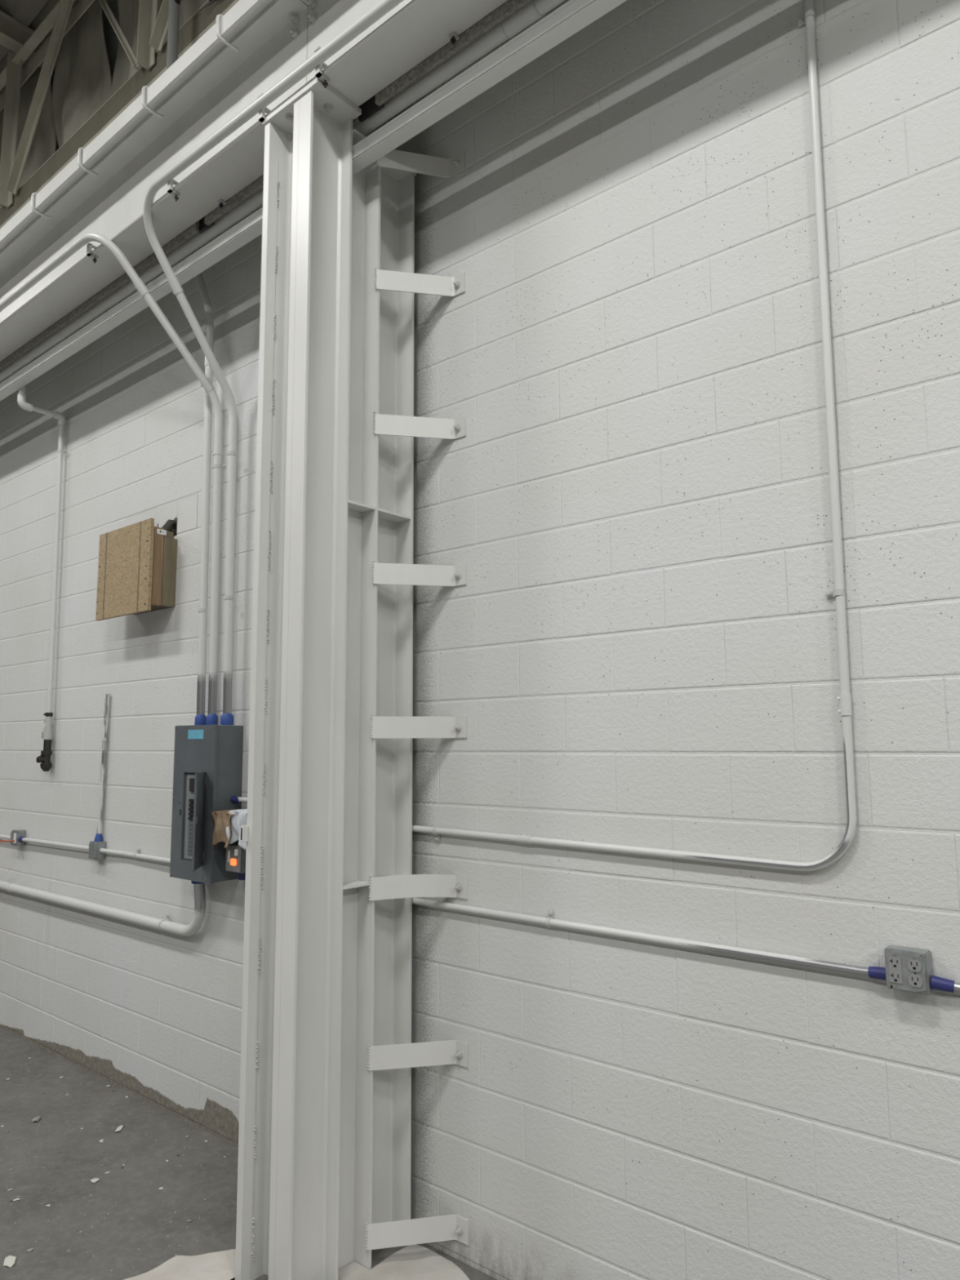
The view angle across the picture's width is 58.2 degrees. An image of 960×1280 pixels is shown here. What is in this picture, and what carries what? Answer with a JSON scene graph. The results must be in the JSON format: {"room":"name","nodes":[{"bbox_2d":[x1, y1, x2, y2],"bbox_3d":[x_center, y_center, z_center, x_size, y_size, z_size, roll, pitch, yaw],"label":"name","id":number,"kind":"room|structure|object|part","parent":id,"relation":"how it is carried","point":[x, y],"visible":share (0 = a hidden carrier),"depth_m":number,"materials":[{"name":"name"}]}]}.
{"room":"industrial warehouse","nodes":[
{"label":"industrial warehouse","id":0,"kind":"room"},
{"bbox_2d":[0,0,79,94],"bbox_3d":[-5.657,-5.559,-1.538,35.000,0.140,16.300,-6,-9,40],"label":"ceiling","id":1,"kind":"structure","parent":0,"point":[31,13],"depth_m":6.30,"materials":[{"name":"grey"}]},
{"bbox_2d":[0,10,55,74],"bbox_3d":[-5.175,-4.697,4.343,0.120,0.165,5.980,-6,-9,40],"label":"roof purlin","id":2,"kind":"structure","parent":1,"relation":"attached to","point":[14,34],"depth_m":6.36,"materials":[{"name":"grey metal"}]},
{"bbox_2d":[0,0,239,228],"bbox_3d":[-2.683,-3.750,5.654,12.000,1.350,0.120,-6,-9,40],"label":"joist","id":3,"kind":"object","parent":2,"relation":"attached to","point":[153,28],"visible":0.97,"depth_m":5.76,"materials":[{"name":"grey metal"}]},
{"bbox_2d":[166,0,212,69],"bbox_3d":[-1.519,-3.660,4.575,0.324,2.100,0.065,-5,-8,32],"label":"vertical pipe","id":4,"kind":"object","parent":3,"relation":"attached to","point":[174,5],"visible":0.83,"depth_m":4.57,"materials":[{"name":"grey metal"}]},
{"bbox_2d":[0,1026,497,1279],"bbox_3d":[-5.615,1.709,-2.410,35.000,0.150,16.300,-6,-9,40],"label":"floor","id":5,"kind":"structure","parent":0,"point":[117,1226],"depth_m":3.77,"materials":[{"name":"concrete"}]},
{"bbox_2d":[0,840,14,842],"bbox_3d":[-3.342,1.969,5.815,0.501,1.240,0.099,-5,-8,36],"label":"extension cord","id":6,"kind":"object","parent":5,"relation":"on","point":[6,840],"visible":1,"depth_m":5.75,"materials":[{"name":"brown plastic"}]},
{"bbox_2d":[3,1255,16,1267],"bbox_3d":[-1.723,2.276,3.162,0.038,0.008,0.076,2,-7,-22],"label":"chip","id":7,"kind":"object","parent":5,"relation":"on","point":[9,1261],"visible":1,"depth_m":3.16,"materials":[{"name":"white"}]},
{"bbox_2d":[31,1115,40,1122],"bbox_3d":[-2.237,2.417,4.357,0.030,0.020,0.055,-1,-7,2],"label":"chip","id":8,"kind":"object","parent":5,"relation":"on","point":[37,1118],"visible":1,"depth_m":4.34,"materials":[{"name":"grey"}]},
{"bbox_2d":[90,1177,99,1182],"bbox_3d":[-1.671,2.346,3.746,0.033,0.009,0.038,-6,-9,40],"label":"chip","id":9,"kind":"object","parent":5,"relation":"on","point":[95,1180],"visible":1,"depth_m":3.74,"materials":[{"name":"white"}]},
{"bbox_2d":[115,1124,123,1131],"bbox_3d":[-1.776,2.407,4.251,0.025,0.009,0.075,1,-7,-7],"label":"chip","id":10,"kind":"object","parent":5,"relation":"on","point":[119,1128],"visible":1,"depth_m":4.25,"materials":[{"name":"white"}]},
{"bbox_2d":[124,1248,235,1279],"bbox_3d":[-1.148,2.242,2.947,0.300,0.014,0.990,-6,-9,40],"label":"paper","id":11,"kind":"object","parent":5,"relation":"on","point":[219,1265],"visible":0.8,"depth_m":3.10,"materials":[{"name":"white paper"}]},
{"bbox_2d":[235,77,374,1279],"bbox_3d":[-0.638,0.058,3.311,0.354,4.437,0.375,-6,-9,40],"label":"column","id":12,"kind":"structure","parent":5,"relation":"on","point":[296,1162],"depth_m":3.24,"materials":[{"name":"white metal"}]},
{"bbox_2d":[0,0,308,361],"bbox_3d":[-3.124,-2.194,5.614,6.326,0.609,0.380,-6,-9,40],"label":"beam","id":13,"kind":"structure","parent":12,"relation":"on","point":[211,82],"depth_m":4.28,"materials":[{"name":"white metal"}]},
{"bbox_2d":[31,192,50,219],"bbox_3d":[-2.491,-2.469,4.897,0.026,0.130,0.104,-6,-9,40],"label":"bolt","id":14,"kind":"object","parent":13,"relation":"attached to","point":[33,194],"visible":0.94,"depth_m":4.87,"materials":[{"name":"white paint"}]},
{"bbox_2d":[77,146,98,177],"bbox_3d":[-2.058,-2.515,4.532,0.026,0.130,0.104,-6,-9,40],"label":"bolt","id":15,"kind":"object","parent":13,"relation":"attached to","point":[80,149],"visible":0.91,"depth_m":4.50,"materials":[{"name":"white paint"}]},
{"bbox_2d":[86,243,97,263],"bbox_3d":[-2.039,-2.057,4.537,0.030,0.145,0.058,-6,-9,40],"label":"clamp","id":16,"kind":"object","parent":13,"relation":"attached to","point":[89,246],"visible":0.77,"depth_m":4.52,"materials":[{"name":"grey metal"}]},
{"bbox_2d":[0,220,199,370],"bbox_3d":[-3.201,-1.888,5.800,4.720,0.108,0.025,-6,-9,40],"label":"board","id":17,"kind":"object","parent":13,"relation":"attached to","point":[193,229],"visible":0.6,"depth_m":4.91,"materials":[{"name":"grey wood"}]},
{"bbox_2d":[0,0,564,382],"bbox_3d":[-1.820,-2.088,4.754,9.000,0.216,0.068,-6,-9,40],"label":"steel beam","id":18,"kind":"structure","parent":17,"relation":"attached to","point":[534,10],"depth_m":3.57,"materials":[{"name":"grey metal"}]},
{"bbox_2d":[141,85,163,119],"bbox_3d":[-1.561,-2.568,4.113,0.026,0.130,0.104,-6,-9,40],"label":"hook","id":19,"kind":"object","parent":13,"relation":"attached to","point":[144,87],"visible":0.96,"depth_m":4.08,"materials":[{"name":"white paint"}]},
{"bbox_2d":[167,167,180,201],"bbox_3d":[-1.429,-2.123,4.023,0.030,0.145,0.058,-6,-9,40],"label":"clamp","id":20,"kind":"object","parent":13,"relation":"attached to","point":[170,184],"visible":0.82,"depth_m":4.01,"materials":[{"name":"grey metal"}]},
{"bbox_2d":[198,216,213,233],"bbox_3d":[-1.357,-2.145,4.283,0.120,0.220,0.019,-6,-9,40],"label":"block","id":21,"kind":"object","parent":13,"relation":"attached to","point":[203,227],"visible":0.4,"depth_m":4.28,"materials":[{"name":"grey metal"}]},
{"bbox_2d":[217,199,226,208],"bbox_3d":[-1.216,-2.087,4.100,0.024,0.090,0.052,-6,-9,40],"label":"clamp","id":22,"kind":"object","parent":13,"relation":"attached to","point":[222,203],"visible":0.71,"depth_m":4.08,"materials":[{"name":"grey metal"}]},
{"bbox_2d":[215,13,238,52],"bbox_3d":[-1.089,-2.619,3.715,0.026,0.130,0.104,-6,-9,40],"label":"hook","id":23,"kind":"object","parent":13,"relation":"attached to","point":[219,16],"visible":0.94,"depth_m":3.68,"materials":[{"name":"white paint"}]},
{"bbox_2d":[204,174,263,225],"bbox_3d":[-1.048,-2.118,3.985,0.770,0.108,0.025,-6,-9,40],"label":"board","id":24,"kind":"object","parent":13,"relation":"attached to","point":[258,184],"visible":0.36,"depth_m":4.05,"materials":[{"name":"grey wood"}]},
{"bbox_2d":[257,92,271,123],"bbox_3d":[-0.888,-2.180,3.567,0.030,0.145,0.058,-6,-9,40],"label":"clamp","id":25,"kind":"object","parent":13,"relation":"attached to","point":[262,113],"visible":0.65,"depth_m":3.55,"materials":[{"name":"grey metal"}]},
{"bbox_3d":[-0.689,-2.139,3.530,0.354,0.022,0.227,-6,-9,40],"label":"cap plate","id":26,"kind":"part","parent":12,"relation":"part of","materials":[{"name":"white paint"}]},
{"bbox_2d":[0,0,626,400],"bbox_3d":[-1.851,-1.838,4.686,9.000,0.061,0.074,-6,-9,40],"label":"beam","id":27,"kind":"structure","parent":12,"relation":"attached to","point":[573,15],"depth_m":3.37,"materials":[{"name":"white metal"}]},
{"bbox_3d":[-0.521,0.104,3.362,0.009,4.355,0.138,-6,-9,40],"label":"web plate","id":28,"kind":"part","parent":12,"relation":"part of","materials":[{"name":"white paint"}]},
{"bbox_2d":[287,0,507,106],"bbox_3d":[0.383,-2.569,2.658,2.870,0.609,0.380,-6,-9,40],"label":"beam","id":29,"kind":"structure","parent":12,"relation":"on","point":[413,30],"depth_m":3.25,"materials":[{"name":"white metal"}]},
{"bbox_2d":[313,45,329,88],"bbox_3d":[-0.610,-2.210,3.333,0.030,0.145,0.058,-6,-9,40],"label":"clamp","id":30,"kind":"object","parent":29,"relation":"attached to","point":[318,69],"visible":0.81,"depth_m":3.32,"materials":[{"name":"grey metal"}]},
{"bbox_2d":[375,0,531,106],"bbox_3d":[0.572,-2.291,2.620,2.580,0.108,0.025,-6,-9,40],"label":"board","id":31,"kind":"object","parent":29,"relation":"attached to","point":[508,7],"visible":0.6,"depth_m":3.18,"materials":[{"name":"grey wood"}]},
{"bbox_2d":[358,94,384,122],"bbox_3d":[-0.442,-2.243,3.512,0.138,0.220,0.019,-6,-9,40],"label":"block","id":32,"kind":"object","parent":31,"relation":"attached to","point":[368,108],"visible":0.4,"depth_m":3.50,"materials":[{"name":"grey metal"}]},
{"bbox_2d":[448,31,459,44],"bbox_3d":[-0.089,-2.207,3.150,0.024,0.090,0.052,-6,-9,40],"label":"clamp","id":33,"kind":"object","parent":29,"relation":"attached to","point":[453,36],"visible":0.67,"depth_m":3.13,"materials":[{"name":"grey metal"}]},
{"bbox_2d":[352,128,416,1270],"bbox_3d":[-0.459,0.109,3.456,0.205,4.367,0.360,-6,-9,40],"label":"wall column","id":34,"kind":"structure","parent":5,"relation":"on","point":[383,1112],"depth_m":3.46,"materials":[{"name":"white metal"}]},
{"bbox_3d":[-0.471,-2.053,3.715,0.205,0.012,0.360,-6,-9,40],"label":"cap plate","id":35,"kind":"part","parent":34,"relation":"part of","materials":[{"name":"white paint"}]},
{"bbox_2d":[337,1244,469,1279],"bbox_3d":[-0.296,2.214,2.737,0.786,0.011,0.870,-6,-9,40],"label":"concrete footing","id":36,"kind":"object","parent":5,"relation":"on","point":[411,1262],"visible":0.94,"depth_m":3.10,"materials":[{"name":"white concrete"}]},
{"bbox_2d":[0,0,959,1279],"bbox_3d":[-0.490,-1.303,4.054,35.000,7.515,0.201,-6,-9,40],"label":"wall","id":37,"kind":"structure","parent":0,"point":[638,646],"depth_m":2.91,"materials":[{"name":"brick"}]},
{"bbox_2d":[0,834,10,839],"bbox_3d":[-3.763,1.414,6.368,1.595,0.028,0.025,-6,-9,40],"label":"conduit","id":38,"kind":"object","parent":37,"relation":"attached to","point":[4,837],"visible":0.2,"depth_m":5.94,"materials":[{"name":"white metal"}]},
{"bbox_2d":[9,829,26,845],"bbox_3d":[-3.119,1.334,5.823,0.100,0.100,0.062,-6,-9,40],"label":"outlet box","id":39,"kind":"object","parent":37,"relation":"attached to","point":[15,834],"visible":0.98,"depth_m":5.79,"materials":[{"name":"grey metal"}]},
{"bbox_2d":[9,832,13,843],"bbox_3d":[-3.158,1.333,5.819,0.034,0.066,0.005,-6,-9,40],"label":"receptacle","id":40,"kind":"object","parent":39,"relation":"attached to","point":[11,833],"depth_m":5.81,"materials":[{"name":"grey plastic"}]},
{"bbox_3d":[-3.135,1.332,5.804,0.092,0.092,0.005,-6,-9,40],"label":"plate","id":41,"kind":"part","parent":39,"relation":"part of","materials":[{"name":"white plastic"}]},
{"bbox_2d":[13,833,16,843],"bbox_3d":[-3.118,1.329,5.785,0.034,0.066,0.005,-6,-9,40],"label":"receptacle","id":42,"kind":"object","parent":39,"relation":"attached to","point":[14,834],"depth_m":5.78,"materials":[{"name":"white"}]},
{"bbox_2d":[0,61,56,207],"bbox_3d":[-3.623,-3.287,6.699,1.218,2.292,0.118,-6,-9,40],"label":"sheet","id":43,"kind":"object","parent":37,"relation":"attached to","point":[43,145],"visible":0.19,"depth_m":6.56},
{"bbox_2d":[17,386,66,771],"bbox_3d":[-2.929,-0.416,5.680,0.120,2.542,0.320,-6,-9,40],"label":"pipe","id":44,"kind":"object","parent":37,"relation":"attached to","point":[46,765],"visible":1,"depth_m":5.74,"materials":[{"name":"grey metal"}]},
{"bbox_2d":[17,835,88,850],"bbox_3d":[-2.692,1.295,5.466,1.025,0.043,0.042,-6,-9,40],"label":"conduit","id":45,"kind":"object","parent":37,"relation":"attached to","point":[21,839],"visible":0.88,"depth_m":5.46,"materials":[{"name":"grey metal"}]},
{"bbox_2d":[52,0,111,148],"bbox_3d":[-2.807,-3.372,6.027,0.838,2.292,0.142,-6,-9,40],"label":"sheet","id":46,"kind":"object","parent":37,"relation":"attached to","point":[82,79],"visible":0.33,"depth_m":6.08,"materials":[{"name":"beige fabric"}]},
{"bbox_2d":[88,840,106,859],"bbox_3d":[-2.265,1.243,5.104,0.100,0.100,0.060,-6,-9,40],"label":"junction box","id":47,"kind":"object","parent":37,"relation":"attached to","point":[94,846],"visible":0.99,"depth_m":5.08,"materials":[{"name":"grey metal"}]},
{"bbox_3d":[-2.281,1.240,5.085,0.092,0.092,0.005,-6,-9,40],"label":"plate","id":48,"kind":"part","parent":47,"relation":"part of","materials":[{"name":"grey metal"}]},
{"bbox_2d":[93,693,110,841],"bbox_3d":[-2.262,0.761,5.165,0.062,0.871,0.046,-6,-9,40],"label":"stub","id":49,"kind":"object","parent":47,"relation":"attached to","point":[98,837],"visible":1,"depth_m":5.15,"materials":[{"name":"grey metal"}]},
{"bbox_2d":[0,880,205,936],"bbox_3d":[-2.880,1.499,5.564,3.961,0.329,0.100,-6,-9,40],"label":"conduit","id":50,"kind":"object","parent":37,"relation":"attached to","point":[162,925],"visible":0.91,"depth_m":4.75,"materials":[{"name":"grey metal"}]},
{"bbox_2d":[99,848,170,863],"bbox_3d":[-1.858,1.188,4.773,0.956,0.057,0.038,-6,-9,40],"label":"conduit","id":51,"kind":"object","parent":37,"relation":"attached to","point":[135,855],"visible":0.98,"depth_m":4.82,"materials":[{"name":"grey metal"}]},
{"bbox_2d":[95,518,177,621],"bbox_3d":[-1.964,-0.384,4.984,0.592,0.513,0.219,-6,-9,40],"label":"wooden box","id":52,"kind":"object","parent":37,"relation":"attached to","point":[137,569],"visible":0.98,"depth_m":4.84,"materials":[{"name":"brown wood"}]},
{"bbox_2d":[111,0,183,96],"bbox_3d":[-2.128,-3.447,5.440,0.905,2.292,0.130,-6,-9,40],"label":"sheet","id":53,"kind":"object","parent":37,"relation":"attached to","point":[128,10],"visible":0.12,"depth_m":5.72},
{"bbox_2d":[169,520,177,536],"bbox_3d":[-1.772,-0.629,5.015,0.239,0.143,0.076,-6,-9,40],"label":"bracket","id":54,"kind":"object","parent":37,"relation":"attached to","point":[174,526],"visible":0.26,"depth_m":4.99,"materials":[{"name":"black metal"}]},
{"bbox_2d":[181,0,207,23],"bbox_3d":[-1.236,-3.541,4.697,1.369,2.292,0.140,-6,-9,40],"label":"sheet","id":55,"kind":"object","parent":37,"relation":"attached to","point":[189,7],"visible":0.02,"depth_m":5.11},
{"bbox_2d":[169,724,243,884],"bbox_3d":[-1.406,0.799,4.262,0.482,0.754,0.302,-6,-9,40],"label":"breaker panel","id":56,"kind":"object","parent":37,"relation":"attached to","point":[207,773],"visible":1,"depth_m":4.23,"materials":[{"name":"grey metal"}]},
{"bbox_2d":[0,232,226,724],"bbox_3d":[-3.195,-0.728,5.354,4.085,2.560,0.569,-5,-8,32],"label":"conduit","id":57,"kind":"object","parent":56,"relation":"attached to","point":[211,718],"visible":1,"depth_m":4.47,"materials":[{"name":"grey metal"}]},
{"bbox_3d":[-1.415,0.800,4.265,0.365,0.754,0.016,-6,-9,40],"label":"trim","id":58,"kind":"part","parent":56,"relation":"part of","materials":[{"name":"grey metal"}]},
{"bbox_3d":[-1.330,0.852,4.084,0.011,0.446,0.190,0,-7,-6],"label":"door","id":59,"kind":"part","parent":56,"relation":"part of","materials":[{"name":"grey metal"}]},
{"bbox_2d":[188,250,213,724],"bbox_3d":[-1.536,-0.893,4.670,0.304,2.708,0.058,-6,-9,40],"label":"conduit","id":60,"kind":"object","parent":56,"relation":"attached to","point":[200,718],"visible":0.91,"depth_m":4.55,"materials":[{"name":"grey metal"}]},
{"bbox_2d":[211,808,247,850],"bbox_3d":[-1.124,0.895,4.072,0.288,0.193,0.207,-6,-9,40],"label":"bundle","id":61,"kind":"object","parent":56,"relation":"attached to","point":[228,823],"visible":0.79,"depth_m":4.03,"materials":[{"name":"white fabric"}]},
{"bbox_2d":[142,0,404,724],"bbox_3d":[0.008,-1.018,3.001,3.937,2.540,0.616,-6,-9,40],"label":"conduit","id":62,"kind":"object","parent":56,"relation":"attached to","point":[380,9],"visible":1,"depth_m":4.24,"materials":[{"name":"grey metal"}]},
{"bbox_2d":[225,842,245,879],"bbox_3d":[-1.116,1.048,4.087,0.130,0.170,0.148,-6,-9,40],"label":"switch box","id":63,"kind":"object","parent":37,"relation":"attached to","point":[235,854],"visible":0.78,"depth_m":4.02,"materials":[{"name":"grey metal"}]},
{"bbox_3d":[-1.155,1.023,4.040,0.115,0.120,0.006,-6,-9,40],"label":"plate","id":64,"kind":"part","parent":63,"relation":"part of","materials":[{"name":"grey metal"}]},
{"bbox_2d":[230,857,236,866],"bbox_3d":[-1.151,1.037,4.027,0.045,0.033,0.008,-6,-9,40],"label":"light","id":65,"kind":"object","parent":63,"relation":"attached to","point":[233,860],"depth_m":4.02,"materials":[{"name":"orange plastic"}]},
{"bbox_2d":[234,848,238,856],"bbox_3d":[-1.136,0.990,4.020,0.025,0.030,0.006,-6,-9,40],"label":"switch","id":66,"kind":"object","parent":63,"relation":"attached to","point":[236,851],"depth_m":4.02,"materials":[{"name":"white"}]},
{"bbox_2d":[364,1214,469,1250],"bbox_3d":[-0.228,2.151,3.142,0.376,0.095,0.048,0,-7,-5],"label":"wall bracket","id":67,"kind":"object","parent":37,"relation":"attached to","point":[448,1227],"visible":1,"depth_m":3.14,"materials":[{"name":"white metal"}]},
{"bbox_2d":[366,1040,468,1071],"bbox_3d":[-0.232,1.542,3.215,0.376,0.095,0.048,0,-7,-5],"label":"tie","id":68,"kind":"object","parent":37,"relation":"attached to","point":[450,1051],"visible":1,"depth_m":3.21,"materials":[{"name":"white paint"}]},
{"bbox_2d":[368,874,467,901],"bbox_3d":[-0.235,0.938,3.288,0.376,0.095,0.048,0,-7,-5],"label":"tie","id":69,"kind":"object","parent":37,"relation":"attached to","point":[410,886],"visible":1,"depth_m":3.27,"materials":[{"name":"white paint"}]},
{"bbox_2d":[369,713,466,738],"bbox_3d":[-0.239,0.335,3.360,0.376,0.095,0.048,0,-7,-5],"label":"tie","id":70,"kind":"object","parent":37,"relation":"attached to","point":[381,726],"visible":1,"depth_m":3.36,"materials":[{"name":"white paint"}]},
{"bbox_2d":[371,560,466,586],"bbox_3d":[-0.242,-0.265,3.432,0.376,0.095,0.048,0,-7,-5],"label":"tie","id":71,"kind":"object","parent":37,"relation":"attached to","point":[384,573],"visible":1,"depth_m":3.43,"materials":[{"name":"white paint"}]},
{"bbox_2d":[373,411,466,439],"bbox_3d":[-0.246,-0.872,3.505,0.376,0.095,0.048,0,-7,-5],"label":"tie","id":72,"kind":"object","parent":37,"relation":"attached to","point":[383,424],"visible":1,"depth_m":3.50,"materials":[{"name":"white paint"}]},
{"bbox_2d":[373,266,465,297],"bbox_3d":[-0.249,-1.485,3.579,0.376,0.095,0.048,0,-7,-5],"label":"tie","id":73,"kind":"object","parent":37,"relation":"attached to","point":[387,280],"visible":1,"depth_m":3.58,"materials":[{"name":"white paint"}]},
{"bbox_2d":[375,149,465,177],"bbox_3d":[-0.253,-2.025,3.652,0.375,0.095,0.065,0,-7,-5],"label":"tie","id":74,"kind":"object","parent":37,"relation":"attached to","point":[394,159],"visible":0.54,"depth_m":3.65,"materials":[{"name":"white paint"}]},
{"bbox_2d":[230,0,856,871],"bbox_3d":[-0.083,-0.917,3.502,2.941,3.418,0.059,-6,-9,39],"label":"conduit","id":75,"kind":"object","parent":37,"relation":"attached to","point":[845,697],"visible":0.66,"depth_m":2.55,"materials":[{"name":"grey metal"}]},
{"bbox_2d":[412,897,885,980],"bbox_3d":[0.026,0.995,3.182,2.792,0.056,0.048,-6,-9,39],"label":"conduit","id":76,"kind":"object","parent":37,"relation":"attached to","point":[873,972],"visible":0.92,"depth_m":2.70,"materials":[{"name":"grey metal"}]},
{"bbox_2d":[884,944,933,995],"bbox_3d":[1.119,0.861,2.255,0.102,0.102,0.061,-6,-9,40],"label":"outlet box","id":77,"kind":"object","parent":37,"relation":"attached to","point":[908,969],"visible":1,"depth_m":2.23,"materials":[{"name":"grey metal"}]},
{"bbox_2d":[887,955,902,984],"bbox_3d":[1.083,0.861,2.249,0.034,0.066,0.004,-6,-9,40],"label":"receptacle","id":78,"kind":"object","parent":77,"relation":"attached to","point":[895,963],"depth_m":2.25,"materials":[{"name":"grey plastic"}]},
{"bbox_3d":[1.103,0.859,2.236,0.094,0.094,0.005,-6,-9,40],"label":"plate","id":79,"kind":"part","parent":77,"relation":"part of","materials":[{"name":"grey metal"}]},
{"bbox_2d":[906,959,921,972],"bbox_3d":[1.118,0.838,2.221,0.034,0.028,0.004,-6,-9,40],"label":"receptacle","id":80,"kind":"object","parent":77,"relation":"attached to","point":[913,965],"depth_m":2.22,"materials":[{"name":"grey plastic"}]},
{"bbox_2d":[907,974,922,987],"bbox_3d":[1.119,0.876,2.217,0.034,0.028,0.004,-6,-9,40],"label":"receptacle","id":81,"kind":"object","parent":77,"relation":"attached to","point":[913,980],"depth_m":2.22,"materials":[{"name":"grey plastic"}]},
{"bbox_2d":[930,975,959,993],"bbox_3d":[1.524,0.846,1.924,0.944,0.039,0.037,-6,-9,40],"label":"conduit","id":82,"kind":"object","parent":37,"relation":"attached to","point":[937,983],"visible":1,"depth_m":2.20,"materials":[{"name":"blue plastic"}]}
]}

